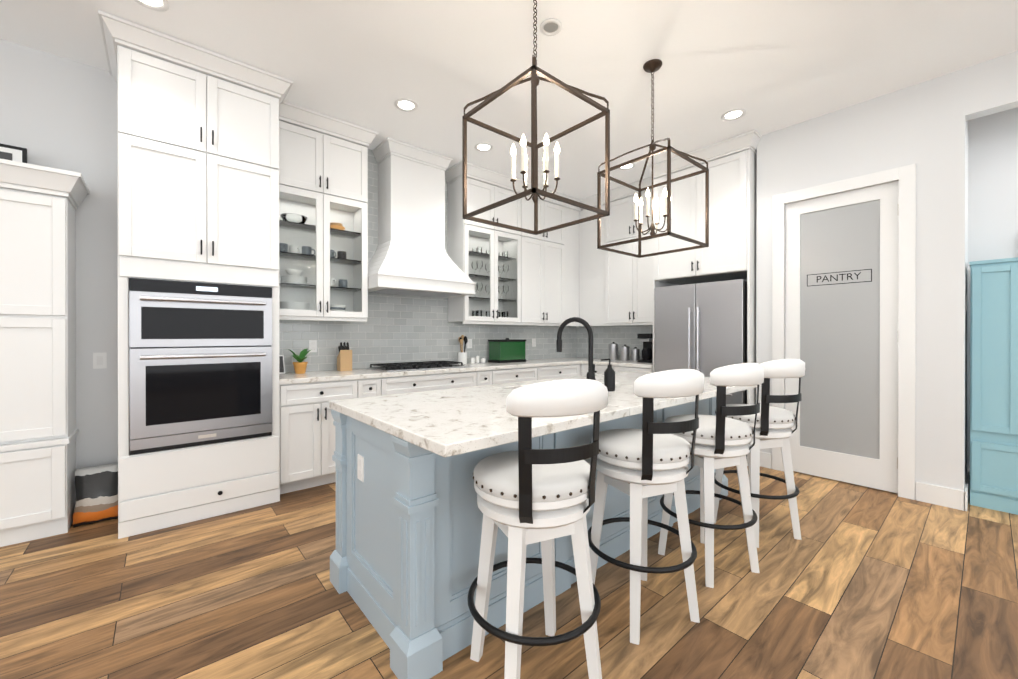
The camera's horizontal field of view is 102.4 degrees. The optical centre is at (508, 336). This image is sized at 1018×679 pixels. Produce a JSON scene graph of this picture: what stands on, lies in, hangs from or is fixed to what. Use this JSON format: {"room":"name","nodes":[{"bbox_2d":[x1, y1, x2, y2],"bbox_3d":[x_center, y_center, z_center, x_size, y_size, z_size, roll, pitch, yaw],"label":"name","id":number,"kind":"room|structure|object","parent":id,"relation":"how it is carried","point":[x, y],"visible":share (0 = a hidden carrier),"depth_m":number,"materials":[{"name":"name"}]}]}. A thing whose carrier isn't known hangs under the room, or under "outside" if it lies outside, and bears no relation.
{"room":"kitchen","nodes":[
{"label":"kitchen","id":0,"kind":"room"},
{"bbox_2d":[0,39,570,468],"bbox_3d":[-2.738,-0.339,3.209,10.300,3.180,0.120,0,0,-41],"label":"wall","id":1,"kind":"structure","parent":0,"point":[57,112],"depth_m":2.90,"materials":[{"name":"white paint"}]},
{"bbox_2d":[93,352,106,368],"bbox_3d":[-2.946,0.174,2.947,0.070,0.115,0.007,0,0,-41],"label":"switch plate","id":2,"kind":"object","parent":1,"relation":"attached to","point":[99,360],"visible":1,"depth_m":2.94,"materials":[{"name":"white plastic"}]},
{"bbox_2d":[279,113,370,212],"bbox_3d":[-1.747,-1.530,3.733,0.798,0.578,0.337,0,0,-41],"label":"upper cabinet","id":3,"kind":"object","parent":1,"relation":"attached to","point":[320,168],"depth_m":3.61,"materials":[{"name":"white paint"}]},
{"bbox_2d":[368,137,475,297],"bbox_3d":[-0.954,-1.188,4.267,1.086,1.483,0.558,0,0,-41],"label":"wood range hood","id":4,"kind":"object","parent":1,"relation":"attached to","point":[411,257],"visible":0.96,"depth_m":4.17,"materials":[{"name":"white paint"}]},
{"bbox_2d":[279,149,574,372],"bbox_3d":[-0.556,-0.803,4.981,4.234,2.256,0.015,0,0,-41],"label":"tile backsplash","id":5,"kind":"structure","parent":1,"relation":"attached to","point":[395,328],"depth_m":4.42,"materials":[{"name":"grey tile"}]},
{"bbox_2d":[447,173,522,240],"bbox_3d":[-0.283,-1.533,4.985,0.850,0.578,0.337,0,0,-41],"label":"upper cabinet","id":6,"kind":"object","parent":1,"relation":"attached to","point":[481,193],"depth_m":4.80,"materials":[{"name":"white paint"}]},
{"bbox_2d":[499,189,566,324],"bbox_3d":[0.325,-0.999,5.513,0.872,1.649,0.348,0,0,-41],"label":"upper cabinet","id":7,"kind":"object","parent":1,"relation":"attached to","point":[519,278],"depth_m":5.35,"materials":[{"name":"white paint"}]},
{"bbox_2d":[567,205,580,324],"bbox_3d":[0.763,-1.000,5.887,0.396,1.649,0.348,0,0,-41],"label":"upper cabinet","id":8,"kind":"object","parent":1,"relation":"attached to","point":[572,211],"depth_m":5.81,"materials":[{"name":"white paint"}]},
{"bbox_2d":[575,325,652,359],"bbox_3d":[1.593,0.074,5.719,0.010,0.498,1.620,0,0,-41],"label":"tile backsplash","id":9,"kind":"structure","parent":1,"relation":"attached to","point":[622,335],"depth_m":5.91,"materials":[{"name":"grey tile"}]},
{"bbox_2d":[0,466,1017,678],"bbox_3d":[1.800,1.287,0.751,14.000,0.060,10.000,0,0,-41],"label":"floor","id":10,"kind":"structure","parent":0,"point":[859,582],"depth_m":1.92,"materials":[{"name":"brown wood"}]},
{"bbox_2d":[0,143,89,546],"bbox_3d":[-3.226,0.022,2.434,0.990,2.461,0.419,0,0,-41],"label":"tall cabinet","id":11,"kind":"object","parent":10,"relation":"on","point":[38,208],"visible":0.98,"depth_m":2.52,"materials":[{"name":"white paint"}]},
{"bbox_2d":[73,462,117,527],"bbox_3d":[-2.820,1.073,2.809,0.230,0.353,0.200,0,0,-41],"label":"bag","id":12,"kind":"object","parent":10,"relation":"on","point":[96,488],"visible":0.81,"depth_m":2.75,"materials":[{"name":"plastic"}]},
{"bbox_2d":[98,10,292,538],"bbox_3d":[-2.266,-0.337,3.035,1.040,3.177,0.752,0,0,-41],"label":"tall cabinet","id":13,"kind":"object","parent":10,"relation":"on","point":[198,264],"visible":1,"depth_m":2.76,"materials":[{"name":"white paint"}]},
{"bbox_2d":[279,379,358,493],"bbox_3d":[-1.738,0.810,3.576,0.607,0.880,0.619,0,0,-41],"label":"base cabinet","id":14,"kind":"object","parent":10,"relation":"on","point":[307,437],"depth_m":3.30,"materials":[{"name":"white paint"}]},
{"bbox_2d":[279,357,600,384],"bbox_3d":[-0.355,0.347,4.749,4.234,0.040,0.631,0,0,-41],"label":"countertop","id":15,"kind":"structure","parent":14,"relation":"on","point":[314,376],"depth_m":3.88,"materials":[{"name":"white stone"}]},
{"bbox_2d":[279,355,284,373],"bbox_3d":[-2.057,0.249,3.615,0.130,0.164,0.110,0,0,-41],"label":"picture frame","id":16,"kind":"object","parent":15,"relation":"on","point":[281,365],"visible":0.29,"depth_m":3.63,"materials":[{"name":"white plastic"}]},
{"bbox_2d":[287,349,314,373],"bbox_3d":[-1.876,0.220,3.659,0.251,0.218,0.215,0,0,-41],"label":"potted plant","id":17,"kind":"object","parent":15,"relation":"on","point":[300,365],"visible":1,"depth_m":3.62,"materials":[{"name":"green plant"}]},
{"bbox_2d":[337,342,351,370],"bbox_3d":[-1.588,0.192,3.943,0.110,0.271,0.119,0,0,-41],"label":"knife block","id":18,"kind":"object","parent":15,"relation":"on","point":[344,359],"visible":1,"depth_m":3.90,"materials":[{"name":"brown wood"}]},
{"bbox_2d":[367,361,467,371],"bbox_3d":[-0.936,0.302,4.251,0.910,0.050,0.480,0,0,-41],"label":"gas cooktop","id":19,"kind":"object","parent":15,"relation":"in","point":[403,366],"visible":1,"depth_m":4.12,"materials":[{"name":"black metal"}]},
{"bbox_2d":[458,335,467,363],"bbox_3d":[-0.549,0.153,4.834,0.128,0.345,0.134,0,0,-41],"label":"utensil crock","id":20,"kind":"object","parent":15,"relation":"on","point":[462,356],"visible":0.92,"depth_m":4.78,"materials":[{"name":"white ceramic"}]},
{"bbox_2d":[470,357,476,363],"bbox_3d":[-0.439,0.290,4.938,0.056,0.070,0.055,0,0,-41],"label":"jar","id":21,"kind":"object","parent":15,"relation":"on","point":[476,359],"depth_m":4.92,"materials":[{"name":"white ceramic"}]},
{"bbox_2d":[476,356,484,362],"bbox_3d":[-0.348,0.280,5.012,0.126,0.090,0.060,0,0,-29],"label":"jar","id":22,"kind":"object","parent":15,"relation":"on","point":[478,358],"depth_m":5.00,"materials":[{"name":"white ceramic"}]},
{"bbox_2d":[488,338,525,362],"bbox_3d":[-0.020,0.172,5.218,0.440,0.305,0.240,0,0,-41],"label":"countertop appliance","id":23,"kind":"object","parent":15,"relation":"on","point":[507,350],"visible":1,"depth_m":5.11,"materials":[{"name":"green metal"}]},
{"bbox_2d":[359,378,382,397],"bbox_3d":[-1.451,0.810,3.822,0.272,0.880,0.619,0,0,-41],"label":"base cabinet","id":24,"kind":"object","parent":10,"relation":"on","point":[370,387],"depth_m":3.62,"materials":[{"name":"white paint"}]},
{"bbox_2d":[383,371,478,394],"bbox_3d":[-0.945,0.809,4.254,1.060,0.880,0.619,0,0,-41],"label":"base cabinet","id":25,"kind":"object","parent":10,"relation":"on","point":[429,382],"depth_m":4.00,"materials":[{"name":"white paint"}]},
{"bbox_2d":[479,369,498,385],"bbox_3d":[-0.439,0.807,4.687,0.272,0.880,0.619,0,0,-41],"label":"base cabinet","id":26,"kind":"object","parent":10,"relation":"on","point":[486,377],"depth_m":4.47,"materials":[{"name":"white paint"}]},
{"bbox_2d":[499,366,542,383],"bbox_3d":[-0.097,0.807,4.979,0.752,0.880,0.619,0,0,-41],"label":"base cabinet","id":27,"kind":"object","parent":10,"relation":"on","point":[513,375],"depth_m":4.78,"materials":[{"name":"white paint"}]},
{"bbox_2d":[330,405,727,678],"bbox_3d":[0.404,0.927,2.661,2.744,0.649,0.864,0,0,-41],"label":"kitchen island","id":28,"kind":"object","parent":10,"relation":"on","point":[404,560],"depth_m":1.68,"materials":[{"name":"blue paint"}]},
{"bbox_2d":[329,371,760,456],"bbox_3d":[0.472,0.352,2.580,2.730,0.040,1.130,0,0,-41],"label":"island countertop","id":29,"kind":"structure","parent":28,"relation":"on","point":[449,422],"depth_m":1.80,"materials":[{"name":"white stone"}]},
{"bbox_2d":[601,358,614,390],"bbox_3d":[0.608,0.233,2.505,0.066,0.198,0.084,0,0,-41],"label":"soap dispenser","id":30,"kind":"object","parent":29,"relation":"on","point":[609,374],"depth_m":2.47,"materials":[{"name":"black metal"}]},
{"bbox_2d":[467,379,607,678],"bbox_3d":[0.099,0.695,1.501,0.487,1.124,0.514,0,0,-41],"label":"bar stool","id":31,"kind":"object","parent":10,"relation":"on","point":[527,494],"visible":1,"depth_m":1.34,"materials":[{"name":"white paint"}]},
{"bbox_2d":[543,364,574,379],"bbox_3d":[0.414,0.806,5.415,0.838,0.880,0.619,0,0,-41],"label":"base cabinet","id":32,"kind":"object","parent":10,"relation":"on","point":[558,371],"depth_m":5.20,"materials":[{"name":"white paint"}]},
{"bbox_2d":[583,364,606,375],"bbox_3d":[1.390,0.805,5.482,0.629,0.880,0.592,0,0,-41],"label":"base cabinet","id":33,"kind":"object","parent":10,"relation":"on","point":[599,369],"depth_m":5.30,"materials":[{"name":"white paint"}]},
{"bbox_2d":[607,365,652,372],"bbox_3d":[1.693,0.806,5.128,0.629,0.880,0.589,0,0,-41],"label":"base cabinet","id":34,"kind":"object","parent":10,"relation":"on","point":[616,368],"depth_m":4.92,"materials":[{"name":"white paint"}]},
{"bbox_2d":[582,359,652,367],"bbox_3d":[1.549,0.345,5.287,0.637,0.040,1.020,0,0,-41],"label":"countertop","id":35,"kind":"structure","parent":34,"relation":"on","point":[630,363],"depth_m":5.12,"materials":[{"name":"white stone"}]},
{"bbox_2d":[609,342,617,359],"bbox_3d":[1.427,0.200,5.587,0.122,0.248,0.122,0,0,40],"label":"steel canister","id":36,"kind":"object","parent":35,"relation":"on","point":[613,350],"depth_m":5.53,"materials":[{"name":"silver metal"}]},
{"bbox_2d":[621,345,628,360],"bbox_3d":[1.544,0.215,5.450,0.112,0.218,0.112,0,0,40],"label":"steel canister","id":37,"kind":"object","parent":35,"relation":"on","point":[624,349],"depth_m":5.40,"materials":[{"name":"silver metal"}]},
{"bbox_2d":[631,347,639,361],"bbox_3d":[1.648,0.230,5.328,0.102,0.188,0.102,0,0,40],"label":"steel canister","id":38,"kind":"object","parent":35,"relation":"on","point":[635,351],"depth_m":5.29,"materials":[{"name":"silver metal"}]},
{"bbox_2d":[637,334,652,362],"bbox_3d":[1.772,0.145,5.184,0.240,0.360,0.180,0,0,-41],"label":"coffee maker","id":39,"kind":"object","parent":35,"relation":"on","point":[647,349],"visible":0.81,"depth_m":5.12,"materials":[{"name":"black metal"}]},
{"bbox_2d":[588,369,703,644],"bbox_3d":[0.615,0.694,1.890,0.487,1.124,0.513,0,0,-41],"label":"bar stool","id":40,"kind":"object","parent":10,"relation":"on","point":[650,458],"visible":0.96,"depth_m":1.72,"materials":[{"name":"white paint"}]},
{"bbox_2d":[655,279,746,458],"bbox_3d":[2.173,0.342,4.478,0.703,1.788,0.921,0,0,-41],"label":"refrigerator","id":41,"kind":"object","parent":10,"relation":"on","point":[701,327],"visible":0.29,"depth_m":4.22,"materials":[{"name":"grey metal"}]},
{"bbox_2d":[649,129,761,465],"bbox_3d":[2.205,-0.341,4.458,0.717,3.177,1.085,0,0,-41],"label":"tall cabinet","id":42,"kind":"object","parent":10,"relation":"on","point":[728,253],"visible":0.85,"depth_m":4.16,"materials":[{"name":"white paint"}]},
{"bbox_2d":[658,363,763,587],"bbox_3d":[1.106,0.693,2.263,0.487,1.124,0.513,0,0,-41],"label":"bar stool","id":43,"kind":"object","parent":10,"relation":"on","point":[722,441],"visible":0.77,"depth_m":2.09,"materials":[{"name":"white paint"}]},
{"bbox_2d":[714,359,804,547],"bbox_3d":[1.589,0.692,2.637,0.496,1.124,0.514,0,0,-41],"label":"bar stool","id":44,"kind":"object","parent":10,"relation":"on","point":[774,425],"visible":0.65,"depth_m":2.46,"materials":[{"name":"white paint"}]},
{"bbox_2d":[969,257,1017,514],"bbox_3d":[4.052,0.350,2.634,0.468,1.805,1.440,0,0,-41],"label":"cabinet","id":45,"kind":"object","parent":10,"relation":"on","point":[994,384],"visible":1,"depth_m":2.94,"materials":[{"name":"teal wood"}]},
{"bbox_2d":[0,0,1017,209],"bbox_3d":[1.800,-1.938,0.743,14.000,0.030,10.000,0,0,-41],"label":"ceiling","id":46,"kind":"structure","parent":0,"point":[769,66],"depth_m":2.81,"materials":[{"name":"white paint"}]},
{"bbox_2d":[134,0,169,11],"bbox_3d":[-2.048,-1.920,2.321,0.189,0.008,0.189,0,0,43],"label":"recessed light","id":47,"kind":"object","parent":46,"relation":"in","point":[157,5],"depth_m":2.37,"materials":[{"name":"white paint"}]},
{"bbox_2d":[394,98,417,111],"bbox_3d":[-0.857,-1.923,3.405,0.189,0.008,0.189,0,0,43],"label":"recessed light","id":48,"kind":"object","parent":46,"relation":"in","point":[403,104],"depth_m":3.40,"materials":[{"name":"white paint"}]},
{"bbox_2d":[474,143,492,151],"bbox_3d":[-0.258,-1.925,4.167,0.189,0.008,0.189,0,0,10],"label":"recessed light","id":49,"kind":"object","parent":46,"relation":"in","point":[483,147],"depth_m":4.17,"materials":[{"name":"white paint"}]},
{"bbox_2d":[462,0,609,234],"bbox_3d":[0.138,-1.276,2.152,0.547,1.296,0.547,0,0,-41],"label":"pendant lantern","id":50,"kind":"object","parent":46,"relation":"hanging from","point":[534,191],"visible":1,"depth_m":2.12,"materials":[{"name":"brown metal"}]},
{"bbox_2d":[540,18,561,35],"bbox_3d":[0.261,-1.920,2.545,0.138,0.010,0.138,0,0,4],"label":"recessed light","id":51,"kind":"object","parent":46,"relation":"in","point":[551,27],"depth_m":2.54,"materials":[{"name":"white paint"}]},
{"bbox_2d":[619,163,634,169],"bbox_3d":[1.332,-1.926,4.631,0.189,0.008,0.189,0,0,43],"label":"recessed light","id":52,"kind":"object","parent":46,"relation":"in","point":[632,165],"depth_m":4.66,"materials":[{"name":"white paint"}]},
{"bbox_2d":[597,59,708,257],"bbox_3d":[1.019,-1.278,2.905,0.547,1.296,0.547,0,0,-41],"label":"pendant lantern","id":53,"kind":"object","parent":46,"relation":"hanging from","point":[652,66],"visible":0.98,"depth_m":2.89,"materials":[{"name":"brown metal"}]},
{"bbox_2d":[721,109,745,120],"bbox_3d":[1.950,-1.923,3.554,0.189,0.008,0.189,0,0,43],"label":"recessed light","id":54,"kind":"object","parent":46,"relation":"in","point":[734,114],"depth_m":3.55,"materials":[{"name":"white paint"}]},
{"bbox_2d":[817,272,860,282],"bbox_3d":[2.830,-0.506,3.517,0.001,0.056,0.303,0,0,-41],"label":"sign","id":55,"kind":"object","parent":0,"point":[837,277],"visible":1,"depth_m":3.52,"materials":[{"name":"black metal"}]},
{"bbox_2d":[756,51,1017,499],"bbox_3d":[4.740,-0.334,1.326,0.120,3.180,7.060,0,0,-41],"label":"wall","id":56,"kind":"structure","parent":0,"point":[922,126],"depth_m":3.09,"materials":[{"name":"white paint"}]},
{"bbox_2d":[772,164,915,499],"bbox_3d":[2.839,-0.035,3.530,0.145,2.570,0.960,0,0,-41],"label":"door frame","id":57,"kind":"structure","parent":56,"relation":"attached to","point":[850,343],"depth_m":3.45,"materials":[{"name":"white paint"}]},
{"bbox_2d":[962,469,969,510],"bbox_3d":[3.547,1.181,3.167,0.726,0.140,0.015,0,0,-41],"label":"baseboard","id":58,"kind":"structure","parent":56,"relation":"attached to","point":[965,494],"depth_m":2.96,"materials":[{"name":"white paint"}]},
{"bbox_2d":[965,107,1017,481],"bbox_3d":[4.167,-0.338,2.665,0.750,3.180,4.280,0,0,-41],"label":"wall","id":59,"kind":"structure","parent":0,"point":[992,186],"depth_m":3.32,"materials":[{"name":"white paint"}]},
{"bbox_3d":[1.972,-0.345,5.380,0.120,3.180,2.700,0,0,-41],"label":"wall","id":60,"kind":"structure","parent":0,"visible":0},
{"bbox_2d":[579,201,602,324],"bbox_3d":[1.297,-1.000,5.801,0.349,1.649,0.519,0,0,-41],"label":"upper cabinet","id":61,"kind":"object","parent":60,"relation":"attached to","point":[590,257],"depth_m":5.75,"materials":[{"name":"white paint"}]},
{"bbox_2d":[603,185,652,324],"bbox_3d":[1.709,-0.999,5.319,0.349,1.649,0.865,0,0,-41],"label":"upper cabinet","id":62,"kind":"object","parent":60,"relation":"attached to","point":[615,289],"depth_m":5.28,"materials":[{"name":"white paint"}]}
]}

